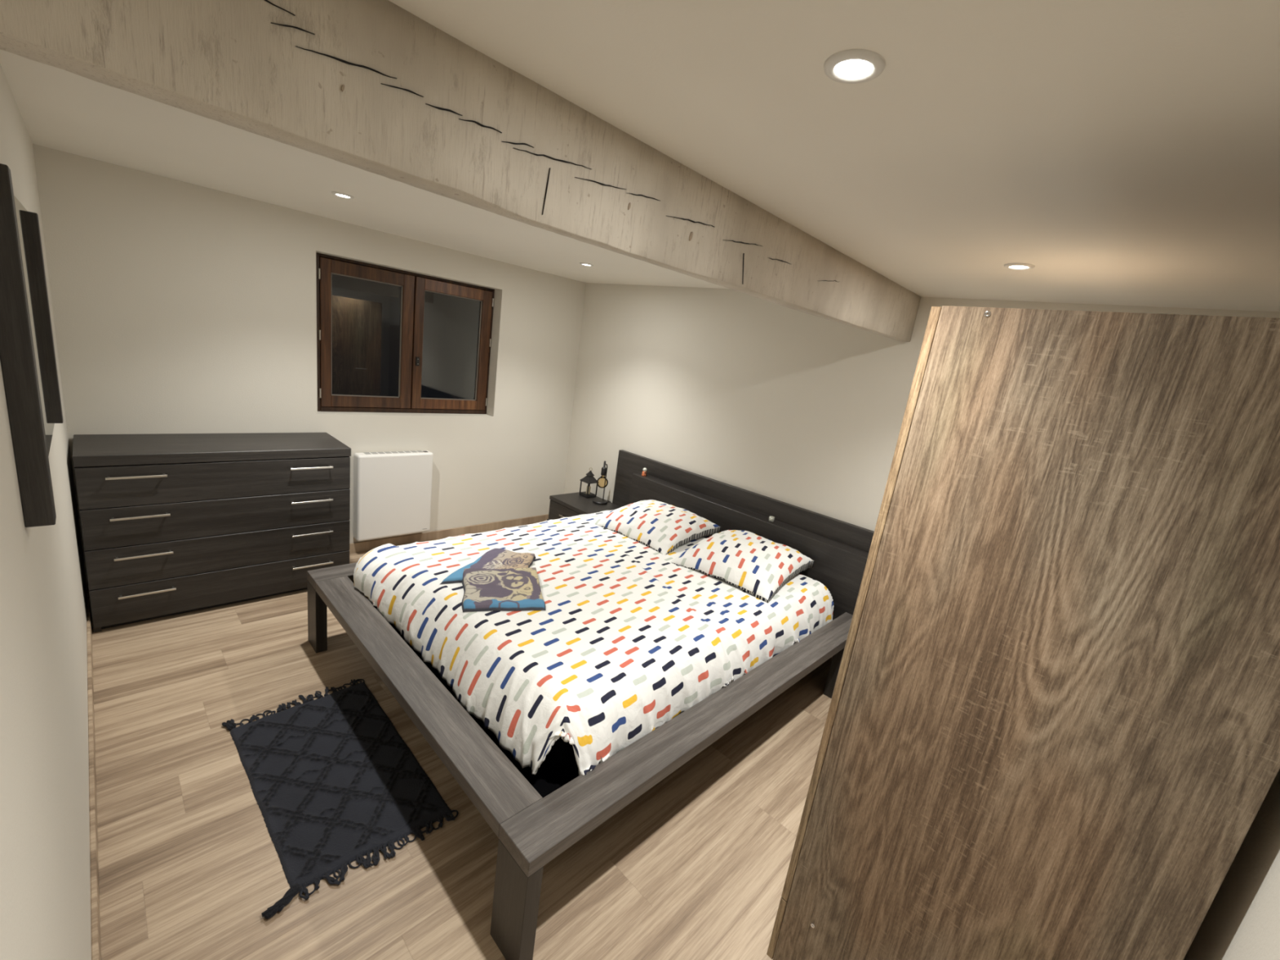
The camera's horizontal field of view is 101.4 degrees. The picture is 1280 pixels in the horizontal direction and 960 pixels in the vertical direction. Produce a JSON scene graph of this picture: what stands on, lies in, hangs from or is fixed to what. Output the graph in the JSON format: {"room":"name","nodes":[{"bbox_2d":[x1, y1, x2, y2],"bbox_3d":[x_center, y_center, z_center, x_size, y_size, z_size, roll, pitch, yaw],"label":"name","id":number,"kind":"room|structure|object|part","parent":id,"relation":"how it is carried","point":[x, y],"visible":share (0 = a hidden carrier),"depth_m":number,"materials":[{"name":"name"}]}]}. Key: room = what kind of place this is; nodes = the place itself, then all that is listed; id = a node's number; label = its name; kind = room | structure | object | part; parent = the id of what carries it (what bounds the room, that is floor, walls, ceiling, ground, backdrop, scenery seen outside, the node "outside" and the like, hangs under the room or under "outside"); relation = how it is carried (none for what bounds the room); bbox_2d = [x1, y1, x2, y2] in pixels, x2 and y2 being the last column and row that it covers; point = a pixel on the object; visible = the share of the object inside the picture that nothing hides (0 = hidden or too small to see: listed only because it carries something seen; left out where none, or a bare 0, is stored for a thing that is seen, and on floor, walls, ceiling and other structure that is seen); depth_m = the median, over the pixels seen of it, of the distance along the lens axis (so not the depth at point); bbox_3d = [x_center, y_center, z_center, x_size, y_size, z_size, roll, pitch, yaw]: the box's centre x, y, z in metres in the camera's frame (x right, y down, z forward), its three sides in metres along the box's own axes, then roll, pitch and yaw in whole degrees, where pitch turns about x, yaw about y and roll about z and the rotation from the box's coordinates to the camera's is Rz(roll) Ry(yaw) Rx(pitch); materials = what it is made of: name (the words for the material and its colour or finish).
{"room":"bedroom","nodes":[
{"label":"bedroom","id":0,"kind":"room"},
{"bbox_2d":[0,63,91,959],"bbox_3d":[-1.421,0.090,1.076,3.973,2.140,0.250,20,18,41],"label":"wall","id":1,"kind":"structure","parent":0,"point":[45,877],"depth_m":0.92,"materials":[{"name":"paint"}]},
{"bbox_2d":[0,163,63,527],"bbox_3d":[-1.403,-0.337,1.214,1.036,0.595,0.036,20,18,41],"label":"wall mirror","id":2,"kind":"object","parent":1,"relation":"attached to","point":[28,360],"visible":1,"depth_m":0.91,"materials":[{"name":"black mirror"}]},
{"bbox_2d":[13,195,54,456],"bbox_3d":[-1.408,-0.338,1.209,0.940,0.590,0.004,20,18,41],"label":"mirror glass","id":3,"kind":"object","parent":2,"relation":"attached to","point":[28,227],"depth_m":1.43,"materials":[{"name":"silver"}]},
{"bbox_2d":[85,582,101,959],"bbox_3d":[-1.469,1.077,1.411,3.948,0.070,0.012,20,18,41],"label":"baseboard","id":4,"kind":"structure","parent":1,"relation":"attached to","point":[94,860],"depth_m":1.57,"materials":[{"name":"laminate"}]},
{"bbox_2d":[32,143,586,582],"bbox_3d":[-1.752,-0.581,3.655,0.250,2.140,3.568,20,18,41],"label":"wall","id":5,"kind":"structure","parent":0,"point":[179,307],"depth_m":2.91,"materials":[{"name":"paint"}]},
{"bbox_2d":[85,514,548,583],"bbox_3d":[-1.804,0.450,3.805,0.013,0.070,3.056,20,18,41],"label":"baseboard","id":6,"kind":"structure","parent":5,"relation":"attached to","point":[356,547],"depth_m":4.08,"materials":[{"name":"laminate"}]},
{"bbox_2d":[353,450,433,541],"bbox_3d":[-1.728,0.098,3.675,0.108,0.602,0.503,20,18,41],"label":"panel radiator","id":7,"kind":"object","parent":5,"relation":"attached to","point":[393,490],"visible":1,"depth_m":3.61,"materials":[{"name":"white metal"}]},
{"bbox_2d":[315,252,494,413],"bbox_3d":[-1.620,-0.953,3.681,0.110,0.957,1.224,20,18,41],"label":"window","id":8,"kind":"structure","parent":5,"relation":"attached to","point":[413,286],"depth_m":3.62,"materials":[{"name":"brown wood"}]},
{"bbox_3d":[-1.802,-0.933,3.471,0.051,0.906,0.569,20,18,41],"label":"sash","id":9,"kind":"part","parent":8,"relation":"part of","materials":[{"name":"brown wood"}]},
{"bbox_3d":[-1.807,-0.933,3.466,0.047,0.904,0.439,20,18,41],"label":"sash rail","id":10,"kind":"part","parent":8,"relation":"part of","materials":[{"name":"brown wood"}]},
{"bbox_3d":[-1.396,-0.977,3.886,0.051,0.906,0.581,20,18,41],"label":"sash","id":11,"kind":"part","parent":8,"relation":"part of","materials":[{"name":"brown wood"}]},
{"bbox_3d":[-1.401,-0.976,3.882,0.047,0.904,0.446,20,18,41],"label":"sash rail","id":12,"kind":"part","parent":8,"relation":"part of","materials":[{"name":"brown wood"}]},
{"bbox_2d":[91,529,831,959],"bbox_3d":[-0.416,1.044,2.521,4.473,0.100,3.568,20,18,41],"label":"floor","id":13,"kind":"structure","parent":0,"point":[695,867],"depth_m":1.70,"materials":[{"name":"laminate"}]},
{"bbox_2d":[72,432,351,632],"bbox_3d":[-2.247,0.212,2.859,0.488,0.850,1.089,20,18,41],"label":"dresser","id":14,"kind":"object","parent":13,"relation":"on","point":[171,524],"visible":0.99,"depth_m":2.63,"materials":[{"name":"black wood"}]},
{"bbox_3d":[-2.638,0.269,2.501,0.439,0.802,0.025,20,18,41],"label":"panel","id":15,"kind":"part","parent":14,"relation":"part of","materials":[{"name":"black wood"}]},
{"bbox_3d":[-2.287,-0.015,2.381,0.030,0.010,0.203,20,18,41],"label":"handle","id":16,"kind":"part","parent":14,"relation":"part of","materials":[{"name":"silver metal"}]},
{"bbox_3d":[-2.313,0.170,2.426,0.030,0.010,0.203,20,18,41],"label":"handle","id":17,"kind":"part","parent":14,"relation":"part of","materials":[{"name":"silver metal"}]},
{"bbox_3d":[-2.339,0.355,2.471,0.030,0.010,0.203,20,18,41],"label":"handle","id":18,"kind":"part","parent":14,"relation":"part of","materials":[{"name":"silver metal"}]},
{"bbox_3d":[-2.365,0.541,2.515,0.030,0.010,0.203,20,18,41],"label":"handle","id":19,"kind":"part","parent":14,"relation":"part of","materials":[{"name":"silver metal"}]},
{"bbox_3d":[-2.418,0.159,3.019,0.008,0.772,1.037,20,18,41],"label":"panel","id":20,"kind":"part","parent":14,"relation":"part of","materials":[{"name":"black wood"}]},
{"bbox_3d":[-2.202,-0.178,2.774,0.461,0.048,1.089,20,18,41],"label":"panel","id":21,"kind":"part","parent":14,"relation":"part of","materials":[{"name":"black wood"}]},
{"bbox_3d":[-2.065,-0.002,2.658,0.019,0.188,1.083,20,18,41],"label":"drawer","id":22,"kind":"part","parent":14,"relation":"part of","materials":[{"name":"black wood"}]},
{"bbox_3d":[-2.091,0.183,2.703,0.019,0.188,1.083,20,18,41],"label":"drawer","id":23,"kind":"part","parent":14,"relation":"part of","materials":[{"name":"black wood"}]},
{"bbox_3d":[-2.117,0.368,2.748,0.019,0.188,1.083,20,18,41],"label":"drawer","id":24,"kind":"part","parent":14,"relation":"part of","materials":[{"name":"black wood"}]},
{"bbox_3d":[-2.143,0.554,2.792,0.019,0.188,1.083,20,18,41],"label":"drawer","id":25,"kind":"part","parent":14,"relation":"part of","materials":[{"name":"black wood"}]},
{"bbox_3d":[-1.803,-0.067,2.876,0.030,0.010,0.203,20,18,41],"label":"handle","id":26,"kind":"part","parent":14,"relation":"part of","materials":[{"name":"silver metal"}]},
{"bbox_3d":[-1.829,0.118,2.921,0.030,0.010,0.203,20,18,41],"label":"handle","id":27,"kind":"part","parent":14,"relation":"part of","materials":[{"name":"silver metal"}]},
{"bbox_3d":[-1.881,0.489,3.011,0.030,0.010,0.203,20,18,41],"label":"handle","id":28,"kind":"part","parent":14,"relation":"part of","materials":[{"name":"silver metal"}]},
{"bbox_3d":[-1.855,0.303,2.966,0.030,0.010,0.203,20,18,41],"label":"handle","id":29,"kind":"part","parent":14,"relation":"part of","materials":[{"name":"silver metal"}]},
{"bbox_2d":[222,679,457,919],"bbox_3d":[-1.119,1.035,1.894,0.964,0.020,0.576,20,18,41],"label":"rug","id":30,"kind":"object","parent":13,"relation":"on","point":[334,783],"visible":1,"depth_m":1.83,"materials":[{"name":"black fabric"}]},
{"bbox_2d":[546,491,620,519],"bbox_3d":[-0.456,0.363,4.288,0.527,0.376,0.404,20,18,41],"label":"nightstand","id":31,"kind":"object","parent":13,"relation":"on","point":[570,504],"visible":0.27,"depth_m":4.21,"materials":[{"name":"black wood"}]},
{"bbox_3d":[-0.562,0.305,4.152,0.515,0.162,0.016,20,18,41],"label":"drawer","id":32,"kind":"part","parent":31,"relation":"part of","materials":[{"name":"black wood"}]},
{"bbox_2d":[579,467,597,497],"bbox_3d":[-0.426,0.016,4.400,0.114,0.249,0.114,20,18,41],"label":"candle lantern","id":33,"kind":"object","parent":31,"relation":"on","point":[589,478],"visible":0.98,"depth_m":4.38,"materials":[{"name":"black metal"}]},
{"bbox_2d":[586,486,591,493],"bbox_3d":[-0.435,0.081,4.415,0.036,0.066,0.036,20,18,41],"label":"candle","id":34,"kind":"object","parent":33,"relation":"in","point":[589,487],"visible":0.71,"depth_m":4.41,"materials":[{"name":"beige wax"}]},
{"bbox_2d":[592,461,610,504],"bbox_3d":[-0.300,0.014,4.258,0.124,0.352,0.145,14,15,22],"label":"table lamp","id":35,"kind":"object","parent":31,"relation":"on","point":[604,470],"visible":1,"depth_m":4.26,"materials":[{"name":"black metal"}]},
{"bbox_3d":[-0.304,0.013,4.248,0.094,0.109,0.094,20,18,41],"label":"bulb","id":36,"kind":"part","parent":35,"relation":"part of","materials":[{"name":"orange glass"}]},
{"bbox_2d":[600,461,606,475],"bbox_3d":[-0.289,-0.096,4.222,0.042,0.119,0.042,20,18,41],"label":"socket","id":37,"kind":"object","parent":35,"relation":"attached to","point":[603,473],"depth_m":4.21,"materials":[{"name":"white metal"}]},
{"bbox_3d":[-0.294,0.017,4.269,0.009,0.310,0.047,15,15,28],"label":"stem","id":38,"kind":"part","parent":35,"relation":"part of","materials":[{"name":"black metal"}]},
{"bbox_2d":[306,449,874,959],"bbox_3d":[-0.125,0.560,2.709,2.490,0.824,2.310,20,18,41],"label":"double bed","id":39,"kind":"object","parent":13,"relation":"on","point":[535,819],"visible":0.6,"depth_m":1.86,"materials":[{"name":"grey wood"}]},
{"bbox_3d":[-1.565,0.656,2.540,0.136,0.329,0.048,20,18,41],"label":"leg","id":40,"kind":"part","parent":39,"relation":"part of","materials":[{"name":"grey wood"}]},
{"bbox_3d":[-0.328,1.111,1.379,0.136,0.329,0.048,20,18,41],"label":"leg","id":41,"kind":"part","parent":39,"relation":"part of","materials":[{"name":"grey wood"}]},
{"bbox_3d":[-0.160,0.736,2.741,1.616,0.060,2.015,20,18,41],"label":"mattress","id":42,"kind":"part","parent":39,"relation":"part of","materials":[{"name":"black fabric"}]},
{"bbox_2d":[543,737,576,769],"bbox_3d":[-0.121,0.612,2.756,1.430,0.178,1.840,20,18,41],"label":"mattress","id":43,"kind":"object","parent":39,"relation":"on","point":[561,755],"visible":0.13,"depth_m":1.66,"materials":[{"name":"black fabric"}]},
{"bbox_2d":[353,508,834,775],"bbox_3d":[-0.153,0.525,2.695,1.693,0.236,2.022,20,18,41],"label":"duvet","id":44,"kind":"object","parent":43,"relation":"on","point":[628,639],"visible":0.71,"depth_m":2.08,"materials":[{"name":"fabric"}]},
{"bbox_2d":[440,548,535,584],"bbox_3d":[-0.648,0.405,2.382,0.280,0.037,0.460,12,14,14],"label":"folded cloth","id":45,"kind":"object","parent":44,"relation":"on","point":[495,558],"visible":0.75,"depth_m":2.44,"materials":[{"name":"fabric"}]},
{"bbox_2d":[462,567,546,612],"bbox_3d":[-0.581,0.454,2.212,0.330,0.047,0.355,3,14,-19],"label":"folded cloth","id":46,"kind":"object","parent":44,"relation":"on","point":[511,588],"visible":1,"depth_m":2.17,"materials":[{"name":"fabric"}]},
{"bbox_2d":[591,499,720,555],"bbox_3d":[0.103,0.255,3.280,0.590,0.169,0.600,18,17,36],"label":"pillow","id":47,"kind":"object","parent":44,"relation":"on","point":[662,527],"visible":0.98,"depth_m":3.13,"materials":[{"name":"multicoloured fabric"}]},
{"bbox_2d":[671,529,813,603],"bbox_3d":[0.579,0.411,2.880,0.570,0.162,0.637,17,16,34],"label":"pillow","id":48,"kind":"object","parent":44,"relation":"on","point":[749,562],"visible":1,"depth_m":2.72,"materials":[{"name":"multicoloured fabric"}]},
{"bbox_2d":[641,467,646,476],"bbox_3d":[0.035,-0.062,3.960,0.040,0.062,0.040,20,18,41],"label":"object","id":49,"kind":"object","parent":39,"relation":"on","point":[644,472],"visible":1,"depth_m":3.95,"materials":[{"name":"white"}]},
{"bbox_3d":[0.670,0.438,3.510,2.490,0.749,0.040,20,18,41],"label":"headboard","id":50,"kind":"part","parent":39,"relation":"part of","materials":[{"name":"black wood"}]},
{"bbox_2d":[628,472,868,620],"bbox_3d":[0.610,0.487,3.467,1.897,0.609,0.112,20,18,41],"label":"shelf","id":51,"kind":"object","parent":39,"relation":"attached to","point":[839,564],"depth_m":3.16,"materials":[{"name":"black wood"}]},
{"bbox_2d":[768,515,774,522],"bbox_3d":[0.810,0.241,3.226,0.034,0.030,0.034,20,18,41],"label":"glass","id":52,"kind":"object","parent":39,"relation":"on","point":[771,518],"visible":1,"depth_m":3.21,"materials":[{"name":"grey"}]},
{"bbox_3d":[1.073,0.968,2.777,0.045,0.329,0.200,20,18,41],"label":"leg","id":53,"kind":"part","parent":39,"relation":"part of","materials":[{"name":"grey wood"}]},
{"bbox_2d":[766,306,1279,959],"bbox_3d":[1.173,0.532,1.554,0.648,1.768,1.459,20,18,41],"label":"wardrobe","id":54,"kind":"object","parent":13,"relation":"on","point":[1051,731],"visible":1,"depth_m":0.93,"materials":[{"name":"brown wood"}]},
{"bbox_3d":[0.532,1.181,1.569,0.018,0.198,0.483,20,18,41],"label":"drawer","id":55,"kind":"part","parent":54,"relation":"part of","materials":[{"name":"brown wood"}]},
{"bbox_3d":[0.647,0.362,1.371,0.018,1.494,0.483,20,18,41],"label":"door","id":56,"kind":"part","parent":54,"relation":"part of","materials":[{"name":"brown wood"}]},
{"bbox_2d":[0,0,1279,311],"bbox_3d":[-0.116,-1.096,2.002,4.473,0.256,3.568,20,18,41],"label":"ceiling","id":57,"kind":"structure","parent":0,"point":[1125,152],"depth_m":1.01,"materials":[{"name":"paint"}]},
{"bbox_2d":[331,191,354,199],"bbox_3d":[-1.312,-1.258,2.312,0.090,0.008,0.090,20,18,41],"label":"recessed light","id":58,"kind":"object","parent":57,"relation":"in","point":[336,193],"visible":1,"depth_m":2.30,"materials":[{"name":"white ceramic"}]},
{"bbox_2d":[0,0,920,342],"bbox_3d":[0.324,-0.710,1.613,0.063,0.243,3.068,20,18,41],"label":"ceiling beam","id":59,"kind":"structure","parent":57,"relation":"attached to","point":[375,86],"depth_m":0.89,"materials":[{"name":"beige wood"}]},
{"bbox_2d":[579,262,593,266],"bbox_3d":[-0.338,-1.362,3.310,0.090,0.008,0.090,20,18,41],"label":"recessed light","id":60,"kind":"object","parent":57,"relation":"in","point":[582,264],"visible":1,"depth_m":3.29,"materials":[{"name":"white ceramic"}]},
{"bbox_2d":[823,48,885,84],"bbox_3d":[0.322,-0.621,0.789,0.090,0.008,0.090,20,18,41],"label":"recessed light","id":61,"kind":"object","parent":57,"relation":"in","point":[851,66],"visible":1,"depth_m":0.78,"materials":[{"name":"white ceramic"}]},
{"bbox_2d":[1004,262,1035,270],"bbox_3d":[1.288,-0.726,1.779,0.090,0.008,0.090,20,18,41],"label":"recessed light","id":62,"kind":"object","parent":57,"relation":"in","point":[1017,266],"visible":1,"depth_m":1.77,"materials":[{"name":"white ceramic"}]},
{"bbox_2d":[564,283,1279,531],"bbox_3d":[0.891,-0.159,3.443,3.973,2.140,0.250,20,18,41],"label":"wall","id":63,"kind":"structure","parent":0,"point":[731,387],"depth_m":3.41,"materials":[{"name":"paint"}]},
{"bbox_2d":[1183,768,1279,959],"bbox_3d":[1.223,0.513,0.864,0.250,2.140,3.568,20,18,41],"label":"wall","id":64,"kind":"structure","parent":0,"point":[1242,922],"depth_m":0.83,"materials":[{"name":"paint"}]}
]}

